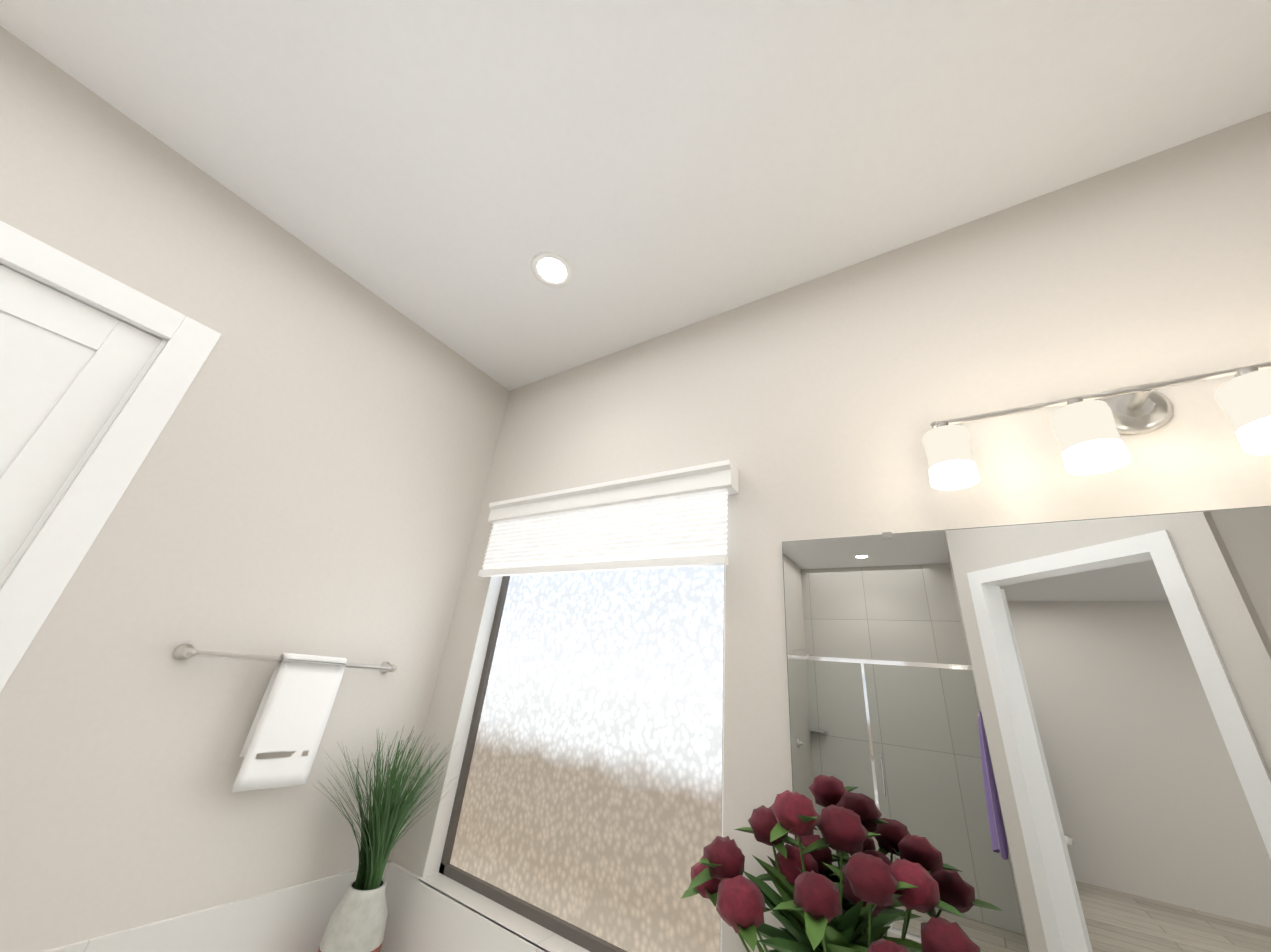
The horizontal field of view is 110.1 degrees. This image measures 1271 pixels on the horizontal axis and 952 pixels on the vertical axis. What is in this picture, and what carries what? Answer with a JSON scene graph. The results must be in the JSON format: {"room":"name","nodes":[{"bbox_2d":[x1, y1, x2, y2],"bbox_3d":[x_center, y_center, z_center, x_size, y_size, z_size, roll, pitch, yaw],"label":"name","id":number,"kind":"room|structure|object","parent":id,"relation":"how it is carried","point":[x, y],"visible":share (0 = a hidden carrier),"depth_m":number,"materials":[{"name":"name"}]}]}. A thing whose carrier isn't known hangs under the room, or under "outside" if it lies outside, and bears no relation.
{"room":"bathroom","nodes":[
{"label":"bathroom","id":0,"kind":"room"},
{"bbox_2d":[0,26,509,951],"bbox_3d":[-1.810,0.248,0.812,0.120,3.050,3.550,-10,-29,32],"label":"wall","id":1,"kind":"structure","parent":0,"point":[312,474],"depth_m":1.45,"materials":[{"name":"paint"}]},
{"bbox_2d":[0,265,161,575],"bbox_3d":[-1.802,0.510,0.633,0.102,2.405,0.754,-10,-29,32],"label":"closet door","id":2,"kind":"structure","parent":1,"relation":"in","point":[70,369],"depth_m":1.21,"materials":[{"name":"white wood"}]},
{"bbox_2d":[0,221,221,691],"bbox_3d":[-1.841,0.479,0.678,0.139,2.515,0.950,-10,-29,32],"label":"door frame","id":3,"kind":"structure","parent":1,"relation":"attached to","point":[41,568],"depth_m":1.24,"materials":[{"name":"white wood"}]},
{"bbox_2d":[43,863,386,951],"bbox_3d":[-1.242,1.441,1.245,0.012,0.368,0.990,-10,-29,32],"label":"wall tile","id":4,"kind":"structure","parent":1,"relation":"attached to","point":[295,918],"depth_m":1.36,"materials":[{"name":"white tile"}]},
{"bbox_2d":[174,644,396,792],"bbox_3d":[-1.170,0.802,1.478,0.080,0.388,0.674,-10,-29,32],"label":"towel rail","id":5,"kind":"object","parent":1,"relation":"attached to","point":[283,739],"visible":1,"depth_m":1.46,"materials":[{"name":"white fabric"}]},
{"bbox_2d":[230,652,347,792],"bbox_3d":[-1.143,0.808,1.486,0.046,0.388,0.207,-10,-29,32],"label":"towel","id":6,"kind":"object","parent":5,"relation":"hanging from","point":[280,748],"depth_m":1.46,"materials":[{"name":"white fabric"}]},
{"bbox_2d":[0,0,1270,390],"bbox_3d":[0.451,-2.415,-1.779,7.440,0.060,7.070,-10,-29,32],"label":"ceiling","id":7,"kind":"structure","parent":0,"point":[444,170],"depth_m":1.29,"materials":[{"name":"paint"}]},
{"bbox_2d":[531,252,572,287],"bbox_3d":[-0.337,-0.830,1.796,0.169,0.006,0.169,-7,-27,26],"label":"recessed light","id":8,"kind":"object","parent":7,"relation":"in","point":[551,269],"visible":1,"depth_m":1.77,"materials":[{"name":"white plastic"}]},
{"bbox_2d":[390,111,1270,951],"bbox_3d":[1.132,0.550,0.804,4.720,3.050,0.150,-10,-29,32],"label":"wall","id":9,"kind":"structure","parent":0,"point":[814,409],"depth_m":1.30,"materials":[{"name":"paint"}]},
{"bbox_2d":[380,861,545,951],"bbox_3d":[-0.320,1.529,1.228,1.545,0.368,0.012,-10,-29,32],"label":"wall tile","id":10,"kind":"structure","parent":9,"relation":"attached to","point":[422,917],"depth_m":1.50,"materials":[{"name":"white tile"}]},
{"bbox_2d":[419,565,725,951],"bbox_3d":[-0.203,0.775,1.610,1.150,1.344,0.112,-10,-29,32],"label":"window","id":11,"kind":"structure","parent":9,"relation":"in","point":[592,802],"depth_m":1.53,"materials":[{"name":"glass"}]},
{"bbox_2d":[478,460,738,576],"bbox_3d":[-0.187,0.211,1.781,1.220,0.348,0.083,-10,-29,32],"label":"window blind","id":12,"kind":"object","parent":9,"relation":"attached to","point":[675,518],"visible":1,"depth_m":1.68,"materials":[{"name":"fabric"}]},
{"bbox_2d":[782,506,1270,951],"bbox_3d":[1.003,0.554,0.788,1.430,1.023,0.008,-10,-29,32],"label":"mirror","id":13,"kind":"object","parent":9,"relation":"attached to","point":[1045,737],"visible":1,"depth_m":0.91,"materials":[{"name":"grey mirror"}]},
{"bbox_2d":[923,362,1270,489],"bbox_3d":[1.135,-0.137,0.961,0.870,0.230,0.154,-10,-29,32],"label":"vanity light","id":14,"kind":"object","parent":9,"relation":"attached to","point":[1088,429],"visible":1,"depth_m":0.98,"materials":[{"name":"white glass"}]},
{"bbox_3d":[0.158,0.402,-3.063,7.440,0.060,7.070,-10,-29,32],"label":"floor","id":15,"kind":"structure","parent":0,"visible":0},
{"bbox_3d":[-0.632,1.584,0.706,1.551,0.763,1.076,-10,-29,32],"label":"bathtub","id":16,"kind":"object","parent":15,"relation":"on","visible":0},
{"bbox_2d":[317,726,460,951],"bbox_3d":[-0.857,1.299,1.451,0.424,0.821,0.381,-10,-29,32],"label":"potted plant","id":17,"kind":"object","parent":16,"relation":"on","point":[357,920],"visible":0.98,"depth_m":1.50,"materials":[{"name":"plant"}]},
{"bbox_3d":[1.195,1.242,-0.111,2.481,1.053,0.593,-10,-29,32],"label":"bathroom vanity","id":18,"kind":"object","parent":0,"visible":0},
{"bbox_2d":[681,790,979,951],"bbox_3d":[0.359,0.917,0.842,0.602,0.518,0.310,-10,-29,32],"label":"flower bouquet","id":19,"kind":"object","parent":18,"relation":"on","point":[806,908],"visible":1,"depth_m":0.87,"materials":[{"name":"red plant"}]}
]}

